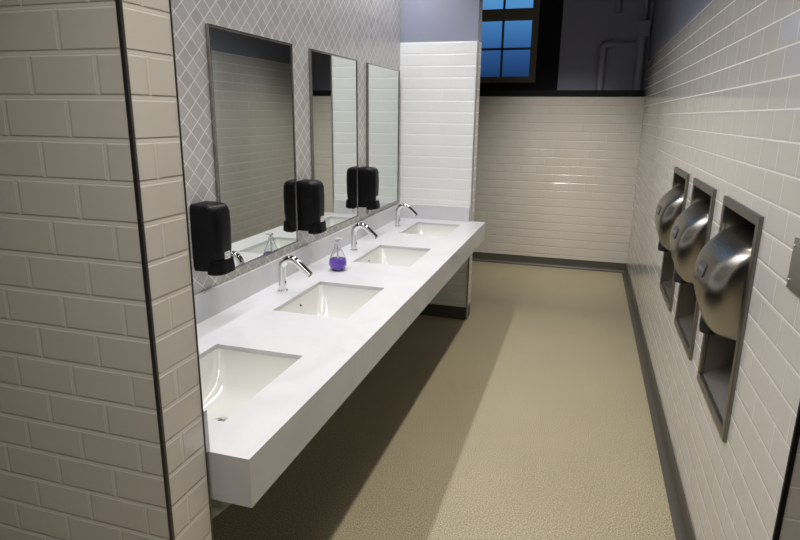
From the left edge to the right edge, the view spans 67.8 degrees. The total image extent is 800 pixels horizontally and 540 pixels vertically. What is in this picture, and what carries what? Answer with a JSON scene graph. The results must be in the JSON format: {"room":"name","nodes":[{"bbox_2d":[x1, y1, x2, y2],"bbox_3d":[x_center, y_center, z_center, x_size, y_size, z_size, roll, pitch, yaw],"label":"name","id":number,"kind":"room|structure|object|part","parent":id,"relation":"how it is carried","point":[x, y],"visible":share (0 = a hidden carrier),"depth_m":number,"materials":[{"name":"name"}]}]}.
{"room":"public restroom","nodes":[
{"label":"public restroom","id":0,"kind":"room"},
{"bbox_2d":[0,0,211,539],"bbox_3d":[-1.523,-0.302,1.482,2.200,3.000,0.139,5,15,16],"label":"wall","id":1,"kind":"structure","parent":0,"point":[80,452],"depth_m":1.22,"materials":[{"name":"tile"}]},
{"bbox_2d":[115,0,174,539],"bbox_3d":[-0.498,0.232,1.219,0.009,2.125,0.009,5,15,16],"label":"trim","id":2,"kind":"structure","parent":1,"relation":"attached to","point":[119,7],"depth_m":1.15,"materials":[{"name":"grey metal"}]},
{"bbox_2d":[169,0,213,539],"bbox_3d":[-0.458,0.199,1.346,0.006,2.125,0.005,5,15,16],"label":"trim","id":3,"kind":"structure","parent":1,"relation":"attached to","point":[170,7],"depth_m":1.28,"materials":[{"name":"grey metal"}]},
{"bbox_2d":[171,0,400,294],"bbox_3d":[-0.586,-0.693,3.024,0.150,3.000,3.453,5,15,16],"label":"wall","id":4,"kind":"structure","parent":0,"point":[365,31],"depth_m":2.81,"materials":[{"name":"tile"}]},
{"bbox_2d":[189,201,234,275],"bbox_3d":[-0.713,-0.118,2.290,0.122,0.278,0.122,5,15,16],"label":"soap dispenser","id":5,"kind":"object","parent":4,"relation":"attached to","point":[210,222],"visible":1,"depth_m":2.24,"materials":[{"name":"black plastic"}]},
{"bbox_3d":[-0.686,-0.016,2.307,0.064,0.056,0.122,5,15,16],"label":"push lever","id":6,"kind":"part","parent":5,"relation":"part of","materials":[{"name":"black plastic"}]},
{"bbox_2d":[205,23,298,268],"bbox_3d":[-0.625,-0.531,2.646,0.016,0.966,0.676,5,15,16],"label":"wall mirror","id":7,"kind":"object","parent":4,"relation":"attached to","point":[250,76],"visible":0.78,"depth_m":2.59,"materials":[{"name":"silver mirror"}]},
{"bbox_2d":[194,203,400,323],"bbox_3d":[-0.507,-0.072,3.172,0.018,0.110,3.428,5,15,16],"label":"backsplash","id":8,"kind":"structure","parent":4,"relation":"attached to","point":[208,303],"depth_m":2.79,"materials":[{"name":"white stone"}]},
{"bbox_2d":[297,179,325,233],"bbox_3d":[-0.454,-0.327,3.100,0.122,0.278,0.122,5,15,16],"label":"soap dispenser","id":9,"kind":"object","parent":4,"relation":"attached to","point":[310,192],"visible":0.99,"depth_m":3.05,"materials":[{"name":"black plastic"}]},
{"bbox_3d":[-0.427,-0.224,3.118,0.064,0.056,0.122,5,15,16],"label":"push lever","id":10,"kind":"part","parent":9,"relation":"part of","materials":[{"name":"black plastic"}]},
{"bbox_2d":[308,48,358,234],"bbox_3d":[-0.368,-0.737,3.450,0.016,0.966,0.658,5,15,16],"label":"wall mirror","id":11,"kind":"object","parent":4,"relation":"attached to","point":[333,78],"visible":0.91,"depth_m":3.42,"materials":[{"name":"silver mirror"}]},
{"bbox_2d":[194,203,484,518],"bbox_3d":[-0.190,0.297,3.155,0.698,0.808,3.448,5,15,16],"label":"countertop","id":12,"kind":"structure","parent":4,"relation":"attached to","point":[247,452],"depth_m":2.28,"materials":[{"name":"white stone"}]},
{"bbox_2d":[199,348,297,421],"bbox_3d":[-0.558,0.429,1.866,0.394,0.169,0.530,5,15,16],"label":"undermount sink","id":13,"kind":"object","parent":12,"relation":"in","point":[230,379],"visible":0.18,"depth_m":2.04,"materials":[{"name":"grey ceramic"}]},
{"bbox_2d":[277,255,312,292],"bbox_3d":[-0.478,0.019,2.700,0.176,0.172,0.048,5,15,16],"label":"faucet","id":14,"kind":"object","parent":12,"relation":"on","point":[284,261],"visible":1,"depth_m":2.69,"materials":[{"name":"silver metal"}]},
{"bbox_2d":[278,284,380,318],"bbox_3d":[-0.302,0.223,2.667,0.394,0.169,0.530,5,15,16],"label":"undermount sink","id":15,"kind":"object","parent":12,"relation":"in","point":[322,300],"visible":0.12,"depth_m":2.84,"materials":[{"name":"grey ceramic"}]},
{"bbox_2d":[329,237,346,270],"bbox_3d":[-0.325,-0.084,3.101,0.095,0.172,0.095,5,15,16],"label":"soap bottle","id":16,"kind":"object","parent":12,"relation":"on","point":[337,261],"visible":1,"depth_m":3.08,"materials":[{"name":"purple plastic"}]},
{"bbox_2d":[350,222,377,250],"bbox_3d":[-0.215,-0.197,3.539,0.176,0.172,0.048,5,15,16],"label":"faucet","id":17,"kind":"object","parent":12,"relation":"on","point":[356,226],"visible":1,"depth_m":3.53,"materials":[{"name":"grey metal"}]},
{"bbox_2d":[357,247,427,266],"bbox_3d":[-0.037,0.009,3.499,0.394,0.169,0.530,5,15,16],"label":"undermount sink","id":18,"kind":"object","parent":12,"relation":"in","point":[382,255],"visible":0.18,"depth_m":3.68,"materials":[{"name":"grey ceramic"}]},
{"bbox_2d":[394,203,417,226],"bbox_3d":[0.045,-0.402,4.337,0.176,0.172,0.048,5,15,16],"label":"faucet","id":19,"kind":"object","parent":12,"relation":"on","point":[402,205],"visible":1,"depth_m":4.33,"materials":[{"name":"grey metal"}]},
{"bbox_2d":[404,224,457,235],"bbox_3d":[0.223,-0.201,4.314,0.394,0.169,0.530,5,15,16],"label":"undermount sink","id":20,"kind":"object","parent":12,"relation":"in","point":[423,229],"visible":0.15,"depth_m":4.50,"materials":[{"name":"grey ceramic"}]},
{"bbox_2d":[358,166,379,209],"bbox_3d":[-0.198,-0.533,3.901,0.122,0.278,0.122,5,15,16],"label":"soap dispenser","id":21,"kind":"object","parent":4,"relation":"attached to","point":[368,177],"visible":0.99,"depth_m":3.85,"materials":[{"name":"black plastic"}]},
{"bbox_3d":[-0.171,-0.430,3.919,0.064,0.056,0.122,5,15,16],"label":"push lever","id":22,"kind":"part","parent":21,"relation":"part of","materials":[{"name":"black plastic"}]},
{"bbox_2d":[366,63,399,213],"bbox_3d":[-0.114,-0.935,4.249,0.016,0.981,0.684,5,15,16],"label":"wall mirror","id":23,"kind":"object","parent":4,"relation":"attached to","point":[382,83],"visible":1,"depth_m":4.23,"materials":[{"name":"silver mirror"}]},
{"bbox_2d":[399,0,482,319],"bbox_3d":[0.226,-1.096,4.608,0.735,3.000,0.150,5,15,16],"label":"wall","id":24,"kind":"structure","parent":0,"point":[438,38],"depth_m":4.48,"materials":[{"name":"tile"}]},
{"bbox_2d":[466,40,478,319],"bbox_3d":[0.550,-0.624,4.546,0.012,2.124,0.012,5,15,16],"label":"trim","id":25,"kind":"structure","parent":24,"relation":"attached to","point":[477,40],"depth_m":4.48,"materials":[{"name":"grey metal"}]},
{"bbox_2d":[212,261,675,539],"bbox_3d":[0.631,1.073,2.452,6.000,0.100,9.600,5,15,16],"label":"floor","id":26,"kind":"structure","parent":0,"point":[527,416],"depth_m":3.06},
{"bbox_2d":[474,0,653,262],"bbox_3d":[0.797,-1.661,6.598,3.504,2.900,0.329,5,15,16],"label":"wall","id":27,"kind":"structure","parent":0,"point":[556,176],"depth_m":6.25,"materials":[{"name":"tile"}]},
{"bbox_2d":[480,0,563,89],"bbox_3d":[0.902,-2.497,6.417,1.625,1.088,0.105,5,15,16],"label":"window","id":28,"kind":"structure","parent":27,"relation":"in","point":[546,16],"depth_m":6.24,"materials":[{"name":"black"}]},
{"bbox_3d":[0.952,-2.006,6.527,1.040,0.083,0.105,5,15,16],"label":"sill","id":29,"kind":"part","parent":28,"relation":"part of","materials":[{"name":"black"}]},
{"bbox_3d":[0.956,-2.530,6.383,1.040,1.005,0.080,5,15,16],"label":"frame","id":30,"kind":"part","parent":28,"relation":"part of","materials":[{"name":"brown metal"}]},
{"bbox_2d":[472,252,625,272],"bbox_3d":[0.723,-0.166,6.806,3.498,0.100,0.041,5,15,16],"label":"baseboard","id":31,"kind":"structure","parent":27,"relation":"attached to","point":[613,267],"depth_m":6.54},
{"bbox_2d":[479,90,644,96],"bbox_3d":[0.783,-1.924,6.493,3.492,0.062,0.267,5,15,16],"label":"trim","id":32,"kind":"structure","parent":27,"relation":"attached to","point":[547,93],"depth_m":6.08,"materials":[{"name":"black"}]},
{"bbox_2d":[596,40,635,89],"bbox_3d":[2.172,-2.064,6.001,0.339,0.490,0.079,5,15,16],"label":"pipe","id":33,"kind":"object","parent":32,"relation":"on","point":[610,43],"visible":0.97,"depth_m":6.00,"materials":[{"name":"grey metal"}]},
{"bbox_2d":[632,0,648,89],"bbox_3d":[2.391,-2.350,5.857,0.100,1.120,0.098,5,15,16],"label":"pipe","id":34,"kind":"object","parent":32,"relation":"on","point":[641,41],"visible":0.85,"depth_m":5.89,"materials":[{"name":"grey metal"}]},
{"bbox_2d":[637,20,650,36],"bbox_3d":[2.395,-2.372,5.849,0.110,0.145,0.082,5,15,16],"label":"junction box","id":35,"kind":"object","parent":34,"relation":"attached to","point":[643,25],"visible":1,"depth_m":5.81,"materials":[{"name":"grey metal"}]},
{"bbox_2d":[615,0,621,12],"bbox_3d":[2.161,-2.736,5.832,0.064,0.399,0.064,5,15,16],"label":"pipe","id":36,"kind":"object","parent":27,"relation":"attached to","point":[618,9],"visible":1,"depth_m":5.85,"materials":[{"name":"grey metal"}]},
{"bbox_2d":[627,0,799,539],"bbox_3d":[1.796,-0.906,3.741,0.150,2.895,5.586,5,15,16],"label":"wall","id":37,"kind":"structure","parent":0,"point":[722,91],"depth_m":2.02,"materials":[{"name":"tile"}]},
{"bbox_2d":[622,263,695,539],"bbox_3d":[1.624,0.589,3.948,0.041,0.105,5.157,5,15,16],"label":"baseboard","id":38,"kind":"structure","parent":37,"relation":"attached to","point":[680,515],"depth_m":3.03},
{"bbox_2d":[655,167,689,311],"bbox_3d":[1.534,-0.188,3.310,0.222,0.728,0.500,5,15,16],"label":"dryer","id":39,"kind":"object","parent":37,"relation":"attached to","point":[670,206],"visible":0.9,"depth_m":3.23,"materials":[{"name":"grey metal"}]},
{"bbox_3d":[1.577,0.104,3.371,0.114,0.067,0.436,5,15,16],"label":"sloped sill","id":40,"kind":"part","parent":39,"relation":"part of","materials":[{"name":"silver metal"}]},
{"bbox_2d":[670,178,716,360],"bbox_3d":[1.330,-0.024,2.671,0.222,0.728,0.500,5,15,16],"label":"dryer","id":41,"kind":"object","parent":37,"relation":"attached to","point":[691,230],"visible":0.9,"depth_m":2.59,"materials":[{"name":"grey metal"}]},
{"bbox_3d":[1.373,0.268,2.732,0.114,0.067,0.436,5,15,16],"label":"sloped sill","id":42,"kind":"part","parent":41,"relation":"part of","materials":[{"name":"silver metal"}]},
{"bbox_2d":[694,196,763,442],"bbox_3d":[1.126,0.140,2.033,0.222,0.728,0.500,5,15,16],"label":"dryer","id":43,"kind":"object","parent":37,"relation":"attached to","point":[725,266],"visible":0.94,"depth_m":1.93,"materials":[{"name":"silver metal"}]},
{"bbox_3d":[1.169,0.432,2.094,0.114,0.067,0.436,5,15,16],"label":"sloped sill","id":44,"kind":"part","parent":43,"relation":"part of","materials":[{"name":"silver metal"}]},
{"bbox_2d":[772,401,799,539],"bbox_3d":[0.894,0.219,1.299,0.011,2.140,0.012,5,15,16],"label":"trim","id":45,"kind":"structure","parent":37,"relation":"attached to","point":[796,433],"depth_m":1.36,"materials":[{"name":"black metal"}]},
{"bbox_2d":[786,237,799,297],"bbox_3d":[0.938,-0.005,1.401,0.008,0.126,0.115,5,15,16],"label":"wall plate","id":46,"kind":"object","parent":37,"relation":"attached to","point":[793,280],"visible":1,"depth_m":1.42,"materials":[{"name":"grey metal"}]}
]}

